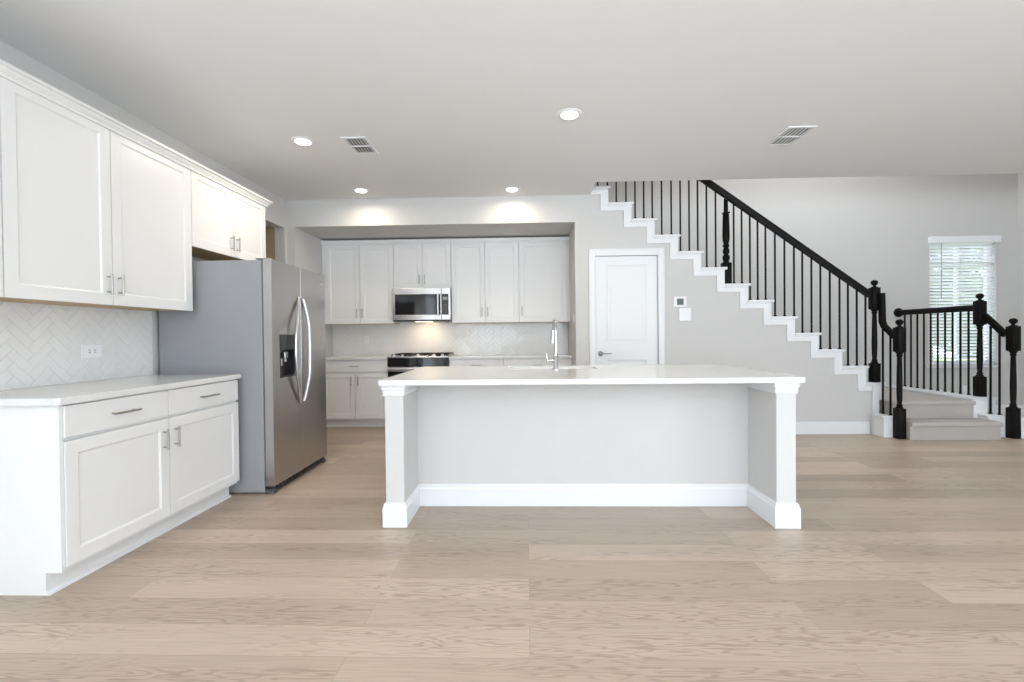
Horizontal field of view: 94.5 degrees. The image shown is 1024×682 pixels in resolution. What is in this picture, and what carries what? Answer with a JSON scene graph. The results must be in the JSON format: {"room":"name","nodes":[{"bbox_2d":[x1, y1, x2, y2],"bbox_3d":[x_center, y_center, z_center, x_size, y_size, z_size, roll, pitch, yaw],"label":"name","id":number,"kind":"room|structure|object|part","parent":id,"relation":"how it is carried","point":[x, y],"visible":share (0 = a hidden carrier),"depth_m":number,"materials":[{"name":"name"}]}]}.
{"room":"kitchen","nodes":[
{"label":"kitchen","id":0,"kind":"room"},
{"bbox_2d":[0,40,332,374],"bbox_3d":[-2.840,-0.221,1.246,0.220,2.826,11.020,-1,1,2],"label":"wall","id":1,"kind":"structure","parent":0,"point":[296,247],"depth_m":4.13,"materials":[{"name":"paint"}]},
{"bbox_2d":[0,168,2,296],"bbox_3d":[-2.576,-0.737,1.605,0.367,1.075,1.265,-1,1,2],"label":"upper cabinet","id":2,"kind":"object","parent":1,"relation":"attached to","point":[1,258],"visible":1,"depth_m":2.23,"materials":[{"name":"paint"}]},
{"bbox_2d":[0,301,152,390],"bbox_3d":[-2.721,0.027,2.411,0.012,0.473,2.240,-1,1,2],"label":"tile backsplash","id":3,"kind":"structure","parent":1,"relation":"attached to","point":[40,344],"depth_m":2.88,"materials":[{"name":"tile"}]},
{"bbox_2d":[81,345,101,357],"bbox_3d":[-2.691,0.066,3.031,0.010,0.082,0.140,-1,1,2],"label":"outlet","id":4,"kind":"object","parent":3,"relation":"attached to","point":[87,351],"visible":1,"depth_m":3.02,"materials":[{"name":"white plastic"}]},
{"bbox_2d":[87,348,96,353],"bbox_3d":[-2.688,0.066,3.031,0.004,0.036,0.072,-1,1,2],"label":"receptacle","id":5,"kind":"object","parent":4,"relation":"attached to","point":[89,350],"depth_m":3.03,"materials":[{"name":"white plastic"}]},
{"bbox_2d":[0,76,192,310],"bbox_3d":[-2.537,-0.751,2.872,0.367,1.075,1.270,-1,1,2],"label":"upper cabinet","id":6,"kind":"object","parent":1,"relation":"attached to","point":[92,216],"visible":0.96,"depth_m":2.66,"materials":[{"name":"paint"}]},
{"bbox_3d":[-2.409,-0.743,2.529,0.020,1.063,0.586,-1,1,2],"label":"door","id":7,"kind":"part","parent":6,"relation":"part of","materials":[{"name":"paint"}]},
{"bbox_3d":[-2.559,-0.221,2.878,0.309,0.010,1.268,-1,1,2],"label":"underside panel","id":8,"kind":"part","parent":6,"relation":"part of","materials":[{"name":"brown wood"}]},
{"bbox_3d":[-2.369,-0.335,2.790,0.036,0.125,0.012,-1,1,2],"label":"handle","id":9,"kind":"part","parent":6,"relation":"part of","materials":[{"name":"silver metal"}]},
{"bbox_3d":[-2.367,-0.336,2.866,0.036,0.125,0.012,-1,1,2],"label":"handle","id":10,"kind":"part","parent":6,"relation":"part of","materials":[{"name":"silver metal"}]},
{"bbox_2d":[0,59,272,206],"bbox_3d":[-2.540,-1.282,2.757,0.377,0.058,3.582,-1,1,2],"label":"crown molding","id":11,"kind":"structure","parent":6,"relation":"attached to","point":[8,71],"depth_m":2.81,"materials":[{"name":"paint"}]},
{"bbox_3d":[-2.389,-0.750,3.163,0.020,1.063,0.672,-1,1,2],"label":"door","id":12,"kind":"part","parent":6,"relation":"part of","materials":[{"name":"paint"}]},
{"bbox_2d":[190,170,265,260],"bbox_3d":[-2.504,-1.006,4.004,0.367,0.592,0.998,-1,1,2],"label":"upper cabinet","id":13,"kind":"object","parent":1,"relation":"attached to","point":[226,225],"visible":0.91,"depth_m":3.90,"materials":[{"name":"paint"}]},
{"bbox_3d":[-2.374,-0.998,3.750,0.020,0.580,0.492,-1,1,2],"label":"door","id":14,"kind":"part","parent":13,"relation":"part of","materials":[{"name":"paint"}]},
{"bbox_3d":[-2.529,-0.716,4.008,0.309,0.010,0.996,-1,1,2],"label":"underside panel","id":15,"kind":"part","parent":13,"relation":"part of","materials":[{"name":"brown wood"}]},
{"bbox_3d":[-2.335,-0.819,4.038,0.036,0.125,0.012,-1,1,2],"label":"handle","id":16,"kind":"part","parent":13,"relation":"part of","materials":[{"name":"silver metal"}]},
{"bbox_3d":[-2.358,-1.004,4.249,0.020,0.580,0.494,-1,1,2],"label":"door","id":17,"kind":"part","parent":13,"relation":"part of","materials":[{"name":"paint"}]},
{"bbox_2d":[266,227,274,259],"bbox_3d":[-3.517,-0.098,5.161,1.380,2.507,1.500,-1,1,2],"label":"wall","id":18,"kind":"structure","parent":0,"point":[270,231],"depth_m":5.64,"materials":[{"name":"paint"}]},
{"bbox_2d":[294,195,574,240],"bbox_3d":[-0.917,-1.548,6.149,3.345,0.319,1.070,-1,1,2],"label":"soffit","id":19,"kind":"structure","parent":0,"point":[541,215],"depth_m":5.64,"materials":[{"name":"paint"}]},
{"bbox_2d":[0,427,1023,681],"bbox_3d":[1.310,1.199,1.274,11.445,0.100,11.300,-1,1,2],"label":"floor","id":20,"kind":"structure","parent":0,"point":[905,561],"depth_m":2.19,"materials":[{"name":"brown wood"}]},
{"bbox_2d":[0,390,169,595],"bbox_3d":[-2.369,0.733,2.512,0.695,0.880,0.657,-1,1,2],"label":"base cabinet","id":21,"kind":"object","parent":20,"relation":"on","point":[84,486],"visible":0.98,"depth_m":2.26,"materials":[{"name":"paint"}]},
{"bbox_3d":[-2.128,1.161,2.509,0.017,0.018,0.657,-1,1,2],"label":"shoe moulding","id":22,"kind":"part","parent":21,"relation":"part of","materials":[{"name":"paint"}]},
{"bbox_3d":[-2.071,0.373,2.507,0.020,0.151,0.633,-1,1,2],"label":"drawer","id":23,"kind":"part","parent":21,"relation":"part of","materials":[{"name":"paint"}]},
{"bbox_3d":[-2.067,0.755,2.511,0.020,0.581,0.633,-1,1,2],"label":"door","id":24,"kind":"part","parent":21,"relation":"part of","materials":[{"name":"paint"}]},
{"bbox_2d":[0,374,240,405],"bbox_3d":[-2.372,0.272,2.837,0.679,0.032,1.377,-1,1,2],"label":"countertop","id":25,"kind":"structure","parent":21,"relation":"on","point":[70,393],"depth_m":2.58,"materials":[{"name":"white stone"}]},
{"bbox_3d":[-2.043,0.373,2.506,0.036,0.011,0.165,-1,1,2],"label":"handle","id":26,"kind":"part","parent":21,"relation":"part of","materials":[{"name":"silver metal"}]},
{"bbox_3d":[-2.033,0.580,2.783,0.036,0.125,0.012,-1,1,2],"label":"handle","id":27,"kind":"part","parent":21,"relation":"part of","materials":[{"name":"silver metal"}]},
{"bbox_2d":[157,379,238,534],"bbox_3d":[-2.349,0.725,3.181,0.695,0.879,0.683,-1,1,2],"label":"base cabinet","id":28,"kind":"object","parent":20,"relation":"on","point":[202,418],"visible":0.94,"depth_m":3.12,"materials":[{"name":"paint"}]},
{"bbox_3d":[-2.030,0.579,2.873,0.036,0.125,0.012,-1,1,2],"label":"handle","id":29,"kind":"part","parent":28,"relation":"part of","materials":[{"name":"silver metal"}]},
{"bbox_3d":[-2.107,1.153,3.179,0.017,0.018,0.683,-1,1,2],"label":"shoe moulding","id":30,"kind":"part","parent":28,"relation":"part of","materials":[{"name":"paint"}]},
{"bbox_3d":[-2.051,0.365,3.168,0.020,0.151,0.677,-1,1,2],"label":"drawer","id":31,"kind":"part","parent":28,"relation":"part of","materials":[{"name":"paint"}]},
{"bbox_3d":[-2.047,0.747,3.172,0.020,0.581,0.677,-1,1,2],"label":"door","id":32,"kind":"part","parent":28,"relation":"part of","materials":[{"name":"paint"}]},
{"bbox_3d":[-2.023,0.366,3.167,0.036,0.011,0.165,-1,1,2],"label":"handle","id":33,"kind":"part","parent":28,"relation":"part of","materials":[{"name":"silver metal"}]},
{"bbox_2d":[159,258,326,493],"bbox_3d":[-2.190,0.263,4.037,0.926,1.780,0.944,-1,1,2],"label":"refrigerator","id":34,"kind":"object","parent":20,"relation":"on","point":[263,322],"visible":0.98,"depth_m":3.57,"materials":[{"name":"grey metal"}]},
{"bbox_3d":[-1.822,0.238,3.781,0.064,1.708,0.451,-1,1,2],"label":"freezer door","id":35,"kind":"part","parent":34,"relation":"part of","materials":[{"name":"metal"}]},
{"bbox_3d":[-1.762,0.077,3.902,0.035,0.888,0.172,-1,1,-13],"label":"handle","id":36,"kind":"part","parent":34,"relation":"part of","materials":[{"name":"metal"}]},
{"bbox_3d":[-1.759,0.075,4.055,0.035,0.879,0.084,0,1,42],"label":"handle","id":37,"kind":"part","parent":34,"relation":"part of","materials":[{"name":"metal"}]},
{"bbox_3d":[-1.807,0.233,4.253,0.064,1.708,0.482,-1,1,2],"label":"fridge door","id":38,"kind":"part","parent":34,"relation":"part of","materials":[{"name":"metal"}]},
{"bbox_2d":[325,360,387,426],"bbox_3d":[-2.022,0.684,6.417,0.866,0.882,0.650,-1,1,2],"label":"base cabinet","id":39,"kind":"object","parent":20,"relation":"on","point":[354,397],"visible":0.75,"depth_m":6.13,"materials":[{"name":"paint"}]},
{"bbox_3d":[-2.247,0.714,6.145,0.427,0.587,0.020,-1,1,2],"label":"door","id":40,"kind":"part","parent":39,"relation":"part of","materials":[{"name":"paint"}]},
{"bbox_3d":[-2.034,0.325,6.134,0.860,0.154,0.020,-1,1,2],"label":"drawer","id":41,"kind":"part","parent":39,"relation":"part of","materials":[{"name":"paint"}]},
{"bbox_2d":[325,355,390,359],"bbox_3d":[-2.078,0.226,6.419,0.969,0.033,0.638,-1,1,2],"label":"countertop","id":42,"kind":"structure","parent":39,"relation":"on","point":[364,357],"depth_m":6.11,"materials":[{"name":"white stone"}]},
{"bbox_3d":[-1.814,0.709,6.132,0.427,0.587,0.020,-1,1,2],"label":"door","id":43,"kind":"part","parent":39,"relation":"part of","materials":[{"name":"paint"}]},
{"bbox_2d":[387,352,454,376],"bbox_3d":[-1.195,0.628,6.342,0.785,0.923,0.681,-1,1,2],"label":"range","id":44,"kind":"object","parent":20,"relation":"on","point":[398,363],"visible":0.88,"depth_m":6.06,"materials":[{"name":"grey metal"}]},
{"bbox_3d":[-1.207,0.360,6.027,0.777,0.055,0.056,-1,1,2],"label":"handle","id":45,"kind":"part","parent":44,"relation":"part of","materials":[{"name":"metal"}]},
{"bbox_3d":[-1.203,0.626,6.077,0.777,0.592,0.042,-1,1,2],"label":"oven door","id":46,"kind":"part","parent":44,"relation":"part of","materials":[{"name":"black glass"}]},
{"bbox_3d":[-1.207,0.270,6.073,0.781,0.105,0.042,-1,1,2],"label":"control panel","id":47,"kind":"part","parent":44,"relation":"part of","materials":[{"name":"black glass"}]},
{"bbox_2d":[387,354,454,357],"bbox_3d":[-1.198,0.203,6.370,0.785,0.020,0.615,-1,1,2],"label":"cooktop","id":48,"kind":"object","parent":44,"relation":"in","point":[392,355],"depth_m":6.09,"materials":[{"name":"metal"}]},
{"bbox_2d":[449,359,503,365],"bbox_3d":[-0.446,0.668,6.368,0.701,0.882,0.650,-1,1,2],"label":"base cabinet","id":49,"kind":"object","parent":20,"relation":"on","point":[452,362],"visible":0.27,"depth_m":6.08,"materials":[{"name":"paint"}]},
{"bbox_2d":[504,358,571,365],"bbox_3d":[0.344,0.660,6.343,0.875,0.882,0.650,-1,1,2],"label":"base cabinet","id":50,"kind":"object","parent":20,"relation":"on","point":[530,361],"visible":0.21,"depth_m":6.05,"materials":[{"name":"paint"}]},
{"bbox_2d":[449,354,571,358],"bbox_3d":[-0.012,0.205,6.355,1.578,0.033,0.638,-1,1,2],"label":"countertop","id":51,"kind":"structure","parent":50,"relation":"on","point":[474,356],"depth_m":6.05,"materials":[{"name":"white stone"}]},
{"bbox_2d":[381,383,800,528],"bbox_3d":[0.482,0.692,3.479,2.532,0.880,1.213,-1,1,2],"label":"kitchen island","id":52,"kind":"object","parent":20,"relation":"on","point":[693,444],"visible":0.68,"depth_m":3.24,"materials":[{"name":"paint"}]},
{"bbox_3d":[0.419,1.057,3.470,2.398,0.150,1.182,-1,1,2],"label":"moulding","id":53,"kind":"part","parent":52,"relation":"part of","materials":[{"name":"paint"}]},
{"bbox_2d":[378,364,804,385],"bbox_3d":[0.479,0.235,3.473,2.543,0.032,1.283,-1,1,2],"label":"island countertop","id":54,"kind":"structure","parent":52,"relation":"on","point":[680,373],"depth_m":3.05,"materials":[{"name":"white stone"}]},
{"bbox_2d":[546,318,558,369],"bbox_3d":[0.313,0.020,3.709,0.104,0.396,0.216,-1,1,2],"label":"faucet","id":55,"kind":"object","parent":54,"relation":"on","point":[554,360],"visible":1,"depth_m":3.62,"materials":[{"name":"silver metal"}]},
{"bbox_3d":[0.333,-0.030,3.711,0.024,0.296,0.193,-1,1,-1],"label":"spout","id":56,"kind":"part","parent":55,"relation":"part of","materials":[{"name":"silver metal"}]},
{"bbox_3d":[1.675,1.045,3.431,0.151,0.150,1.182,-1,1,2],"label":"moulding","id":57,"kind":"part","parent":52,"relation":"part of","materials":[{"name":"paint"}]},
{"bbox_2d":[590,186,1023,439],"bbox_3d":[3.438,-0.383,5.897,4.987,2.918,1.580,-1,1,2],"label":"staircase","id":58,"kind":"structure","parent":20,"relation":"on","point":[933,414],"depth_m":5.46,"materials":[{"name":"wood"}]},
{"bbox_2d":[597,180,880,382],"bbox_3d":[2.582,-1.181,5.589,3.293,3.346,0.240,-1,1,2],"label":"stair railing","id":59,"kind":"object","parent":58,"relation":"on","point":[874,370],"visible":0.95,"depth_m":5.49,"materials":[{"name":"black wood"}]},
{"bbox_3d":[2.561,-1.180,5.660,0.098,1.032,0.098,-1,1,2],"label":"turned post","id":60,"kind":"part","parent":59,"relation":"part of","materials":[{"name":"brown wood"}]},
{"bbox_3d":[2.537,-1.671,5.508,3.218,2.362,0.070,-1,1,2],"label":"handrail","id":61,"kind":"part","parent":59,"relation":"part of","materials":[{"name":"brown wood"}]},
{"bbox_3d":[4.194,-0.070,5.474,0.086,1.094,0.086,-1,1,2],"label":"newel post","id":62,"kind":"part","parent":59,"relation":"part of","materials":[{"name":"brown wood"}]},
{"bbox_2d":[878,293,905,438],"bbox_3d":[4.255,0.264,5.300,0.094,1.620,0.282,-1,1,-5],"label":"stair railing","id":63,"kind":"object","parent":58,"relation":"on","point":[898,333],"visible":1,"depth_m":5.21,"materials":[{"name":"black wood"}]},
{"bbox_3d":[4.233,-0.286,5.328,0.060,0.520,0.211,-1,1,-9],"label":"handrail","id":64,"kind":"part","parent":63,"relation":"part of","materials":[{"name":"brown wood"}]},
{"bbox_3d":[4.266,0.463,5.209,0.086,1.225,0.086,-1,1,2],"label":"newel post","id":65,"kind":"part","parent":63,"relation":"part of","materials":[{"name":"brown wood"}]},
{"bbox_2d":[894,293,986,396],"bbox_3d":[5.395,0.038,6.015,0.128,1.186,1.239,-1,1,2],"label":"stair railing","id":66,"kind":"object","parent":58,"relation":"on","point":[979,307],"visible":1,"depth_m":5.77,"materials":[{"name":"black wood"}]},
{"bbox_3d":[5.392,-0.389,6.043,0.067,0.072,1.133,-1,1,2],"label":"handrail","id":67,"kind":"part","parent":66,"relation":"part of","materials":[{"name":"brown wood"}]},
{"bbox_3d":[5.378,0.089,5.439,0.086,1.096,0.086,-1,1,2],"label":"newel post","id":68,"kind":"part","parent":66,"relation":"part of","materials":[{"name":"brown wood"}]},
{"bbox_2d":[983,313,1020,438],"bbox_3d":[5.435,0.375,5.272,0.110,1.375,0.330,-1,1,-22],"label":"stair railing","id":69,"kind":"object","parent":58,"relation":"on","point":[1012,332],"visible":1,"depth_m":5.17,"materials":[{"name":"black wood"}]},
{"bbox_3d":[5.419,-0.178,5.305,0.061,0.268,0.246,-1,1,-13],"label":"handrail","id":70,"kind":"part","parent":69,"relation":"part of","materials":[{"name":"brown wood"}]},
{"bbox_3d":[5.478,0.451,5.171,0.086,1.225,0.086,-1,1,2],"label":"newel post","id":71,"kind":"part","parent":69,"relation":"part of","materials":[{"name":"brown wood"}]},
{"bbox_2d":[0,0,1023,199],"bbox_3d":[2.003,-1.819,1.218,9.995,0.270,11.300,-1,1,2],"label":"ceiling","id":72,"kind":"structure","parent":0,"point":[454,98],"depth_m":3.08,"materials":[{"name":"paint"}]},
{"bbox_2d":[291,136,314,145],"bbox_3d":[-1.750,-1.666,3.962,0.190,0.018,0.190,-1,1,2],"label":"recessed light","id":73,"kind":"object","parent":72,"relation":"in","point":[304,141],"visible":1,"depth_m":3.94,"materials":[{"name":"paint"}]},
{"bbox_2d":[340,136,378,153],"bbox_3d":[-1.301,-1.674,4.061,0.210,0.012,0.355,-1,1,2],"label":"ceiling vent","id":74,"kind":"object","parent":72,"relation":"in","point":[360,144],"visible":1,"depth_m":4.04,"materials":[{"name":"metal"}]},
{"bbox_2d":[352,187,369,192],"bbox_3d":[-1.690,-1.681,5.296,0.190,0.018,0.190,-1,1,2],"label":"recessed light","id":75,"kind":"object","parent":72,"relation":"in","point":[357,189],"visible":1,"depth_m":5.26,"materials":[{"name":"paint"}]},
{"bbox_2d":[504,186,519,191],"bbox_3d":[0.000,-1.699,5.316,0.190,0.018,0.190,-1,1,2],"label":"recessed light","id":76,"kind":"object","parent":72,"relation":"in","point":[510,188],"visible":1,"depth_m":5.28,"materials":[{"name":"paint"}]},
{"bbox_2d":[557,108,581,119],"bbox_3d":[0.429,-1.684,3.528,0.190,0.018,0.190,-1,1,2],"label":"recessed light","id":77,"kind":"object","parent":72,"relation":"in","point":[568,113],"visible":1,"depth_m":3.50,"materials":[{"name":"paint"}]},
{"bbox_2d":[764,126,817,145],"bbox_3d":[2.325,-1.710,3.958,0.235,0.012,0.375,-1,1,2],"label":"ceiling vent","id":78,"kind":"object","parent":72,"relation":"in","point":[790,135],"visible":1,"depth_m":3.95,"materials":[{"name":"metal"}]},
{"bbox_2d":[568,225,574,364],"bbox_3d":[0.821,-0.313,6.219,0.100,2.826,1.090,-1,1,2],"label":"wall","id":79,"kind":"structure","parent":0,"point":[571,326],"depth_m":6.01,"materials":[{"name":"paint"}]},
{"bbox_2d":[574,195,870,433],"bbox_3d":[2.471,-0.323,5.573,3.440,2.826,0.100,-1,1,2],"label":"wall","id":80,"kind":"structure","parent":0,"point":[719,331],"depth_m":5.53,"materials":[{"name":"paint"}]},
{"bbox_2d":[595,256,657,364],"bbox_3d":[1.352,0.046,5.561,0.723,2.087,0.096,-1,1,2],"label":"door","id":81,"kind":"structure","parent":80,"relation":"in","point":[626,286],"depth_m":5.57,"materials":[{"name":"paint"}]},
{"bbox_3d":[1.090,0.149,5.552,0.151,0.060,0.061,-1,1,2],"label":"handle","id":82,"kind":"part","parent":81,"relation":"part of","materials":[{"name":"silver metal"}]},
{"bbox_2d":[589,248,664,364],"bbox_3d":[1.352,0.009,5.599,0.881,2.185,0.125,-1,1,2],"label":"trim","id":83,"kind":"structure","parent":80,"relation":"attached to","point":[659,252],"depth_m":5.53,"materials":[{"name":"paint"}]},
{"bbox_2d":[673,297,686,306],"bbox_3d":[1.963,-0.457,5.527,0.150,0.124,0.019,-1,1,2],"label":"thermostat","id":84,"kind":"object","parent":80,"relation":"attached to","point":[678,301],"visible":1,"depth_m":5.52,"materials":[{"name":"white plastic"}]},
{"bbox_2d":[679,308,690,320],"bbox_3d":[2.018,-0.310,5.526,0.140,0.152,0.022,-1,1,2],"label":"wall plate","id":85,"kind":"object","parent":80,"relation":"attached to","point":[684,313],"visible":1,"depth_m":5.51,"materials":[{"name":"white plastic"}]},
{"bbox_2d":[796,421,869,433],"bbox_3d":[2.976,1.014,5.514,2.325,0.142,0.016,-1,1,2],"label":"baseboard","id":86,"kind":"structure","parent":80,"relation":"attached to","point":[842,427],"depth_m":5.48,"materials":[{"name":"paint"}]},
{"bbox_2d":[594,173,1017,404],"bbox_3d":[2.916,-1.628,6.770,8.520,5.400,0.150,-1,1,2],"label":"wall","id":87,"kind":"structure","parent":0,"point":[879,228],"depth_m":6.64,"materials":[{"name":"paint"}]},
{"bbox_2d":[927,245,997,367],"bbox_3d":[6.290,-0.511,6.655,0.970,1.760,0.165,-1,1,2],"label":"window","id":88,"kind":"structure","parent":87,"relation":"in","point":[933,366],"depth_m":6.71,"materials":[{"name":"paint"}]},
{"bbox_3d":[6.298,0.354,6.640,0.970,0.030,0.115,-1,1,2],"label":"sill","id":89,"kind":"part","parent":88,"relation":"part of","materials":[{"name":"paint"}]},
{"bbox_2d":[928,235,1000,364],"bbox_3d":[6.295,-0.561,6.611,0.947,1.790,0.108,-1,1,2],"label":"window blind","id":90,"kind":"object","parent":88,"relation":"attached to","point":[981,242],"visible":0.91,"depth_m":6.63,"materials":[{"name":"white plastic"}]},
{"bbox_3d":[5.985,-0.523,6.647,0.004,1.690,0.054,-1,1,2],"label":"ladder cord","id":91,"kind":"part","parent":90,"relation":"part of","materials":[{"name":"white fabric"}]},
{"bbox_3d":[6.298,0.324,6.647,0.886,0.020,0.046,-1,1,2],"label":"rail","id":92,"kind":"part","parent":90,"relation":"part of","materials":[{"name":"white plastic"}]},
{"bbox_3d":[6.554,-0.529,6.630,0.004,1.690,0.054,-1,1,2],"label":"ladder cord","id":93,"kind":"part","parent":90,"relation":"part of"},
{"bbox_2d":[963,385,966,392],"bbox_3d":[6.336,0.679,6.610,0.070,0.114,0.010,-1,1,2],"label":"outlet","id":94,"kind":"object","parent":87,"relation":"attached to","point":[964,386],"visible":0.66,"depth_m":6.61,"materials":[{"name":"white plastic"}]},
{"bbox_2d":[996,405,1017,413],"bbox_3d":[6.343,0.968,6.610,1.410,0.142,0.016,-1,1,2],"label":"baseboard","id":95,"kind":"structure","parent":87,"relation":"attached to","point":[1003,407],"depth_m":6.59,"materials":[{"name":"paint"}]},
{"bbox_2d":[1018,173,1023,405],"bbox_3d":[6.924,-1.606,0.993,0.150,5.400,11.150,-1,1,2],"label":"wall","id":96,"kind":"structure","parent":0,"point":[1020,175],"depth_m":6.53,"materials":[{"name":"paint"}]},
{"bbox_2d":[1018,405,1023,413],"bbox_3d":[6.870,1.023,1.089,0.016,0.142,10.980,-1,1,2],"label":"baseboard","id":97,"kind":"structure","parent":96,"relation":"attached to","point":[1019,406],"depth_m":6.53,"materials":[{"name":"paint"}]},
{"bbox_3d":[-0.996,-0.301,6.761,3.565,2.826,0.120,-1,1,2],"label":"wall","id":98,"kind":"structure","parent":0,"visible":0},
{"bbox_2d":[326,244,399,324],"bbox_3d":[-2.054,-0.773,6.543,0.923,1.078,0.368,-1,1,2],"label":"upper cabinet","id":99,"kind":"object","parent":98,"relation":"attached to","point":[359,278],"visible":0.98,"depth_m":6.40,"materials":[{"name":"paint"}]},
{"bbox_3d":[-2.289,-0.763,6.412,0.455,1.066,0.020,-1,1,2],"label":"door","id":100,"kind":"part","parent":99,"relation":"part of","materials":[{"name":"paint"}]},
{"bbox_3d":[-1.827,-0.768,6.397,0.455,1.066,0.020,-1,1,2],"label":"door","id":101,"kind":"part","parent":99,"relation":"part of","materials":[{"name":"paint"}]},
{"bbox_2d":[320,237,568,244],"bbox_3d":[-0.908,-1.339,6.371,3.342,0.054,0.105,-1,1,2],"label":"crown molding","id":102,"kind":"structure","parent":99,"relation":"attached to","point":[518,239],"depth_m":6.33,"materials":[{"name":"paint"}]},
{"bbox_2d":[322,241,569,323],"bbox_3d":[-0.902,-0.783,6.387,3.342,1.078,0.025,-1,1,2],"label":"trim","id":103,"kind":"structure","parent":99,"relation":"attached to","point":[323,246],"depth_m":6.42,"materials":[{"name":"paint"}]},
{"bbox_2d":[393,243,451,288],"bbox_3d":[-1.205,-1.017,6.513,0.777,0.608,0.368,-1,1,2],"label":"upper cabinet","id":104,"kind":"object","parent":98,"relation":"attached to","point":[415,265],"visible":0.88,"depth_m":6.37,"materials":[{"name":"paint"}]},
{"bbox_3d":[-1.403,-1.007,6.381,0.382,0.596,0.020,-1,1,2],"label":"door","id":105,"kind":"part","parent":104,"relation":"part of","materials":[{"name":"paint"}]},
{"bbox_2d":[392,288,451,321],"bbox_3d":[-1.197,-0.483,6.458,0.772,0.443,0.470,-1,1,2],"label":"microwave","id":106,"kind":"object","parent":104,"relation":"attached to","point":[408,304],"visible":1,"depth_m":6.27,"materials":[{"name":"grey metal"}]},
{"bbox_3d":[-1.249,-0.482,6.284,0.608,0.269,0.016,-1,1,2],"label":"door glass","id":107,"kind":"part","parent":106,"relation":"part of","materials":[{"name":"black glass"}]},
{"bbox_3d":[-0.976,-0.485,6.242,0.023,0.289,0.052,-1,1,2],"label":"handle","id":108,"kind":"part","parent":106,"relation":"part of","materials":[{"name":"metal"}]},
{"bbox_3d":[-0.885,-0.486,6.272,0.094,0.269,0.017,-1,1,2],"label":"control panel","id":109,"kind":"part","parent":106,"relation":"part of","materials":[{"name":"black plastic"}]},
{"bbox_3d":[-0.874,-0.493,6.275,0.116,0.424,0.030,-1,1,2],"label":"control frame","id":110,"kind":"part","parent":106,"relation":"part of","materials":[{"name":"metal"}]},
{"bbox_3d":[-1.015,-1.011,6.370,0.382,0.596,0.020,-1,1,2],"label":"door","id":111,"kind":"part","parent":104,"relation":"part of","materials":[{"name":"paint"}]},
{"bbox_2d":[332,322,567,355],"bbox_3d":[-0.886,-0.040,6.694,3.340,0.467,0.012,-1,1,2],"label":"tile backsplash","id":112,"kind":"structure","parent":98,"relation":"attached to","point":[404,337],"depth_m":6.69,"materials":[{"name":"tile"}]},
{"bbox_2d":[364,336,368,343],"bbox_3d":[-2.062,-0.016,6.719,0.070,0.114,0.010,-1,1,2],"label":"outlet","id":113,"kind":"object","parent":112,"relation":"attached to","point":[366,338],"visible":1,"depth_m":6.72,"materials":[{"name":"white plastic"}]},
{"bbox_2d":[451,242,519,322],"bbox_3d":[-0.358,-0.790,6.490,0.909,1.078,0.368,-1,1,2],"label":"upper cabinet","id":114,"kind":"object","parent":98,"relation":"attached to","point":[484,276],"visible":1,"depth_m":6.35,"materials":[{"name":"paint"}]},
{"bbox_3d":[-0.589,-0.780,6.359,0.448,1.066,0.020,-1,1,2],"label":"door","id":115,"kind":"part","parent":114,"relation":"part of","materials":[{"name":"paint"}]},
{"bbox_3d":[-0.351,-0.258,6.524,0.907,0.010,0.309,-1,1,2],"label":"underside panel","id":116,"kind":"part","parent":114,"relation":"part of","materials":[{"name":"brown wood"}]},
{"bbox_3d":[-0.135,-0.785,6.345,0.448,1.066,0.020,-1,1,2],"label":"door","id":117,"kind":"part","parent":114,"relation":"part of","materials":[{"name":"paint"}]},
{"bbox_2d":[519,241,566,322],"bbox_3d":[0.418,-0.798,6.466,0.640,1.078,0.368,-1,1,2],"label":"upper cabinet","id":118,"kind":"object","parent":98,"relation":"attached to","point":[542,265],"visible":0.99,"depth_m":6.32,"materials":[{"name":"paint"}]}
]}

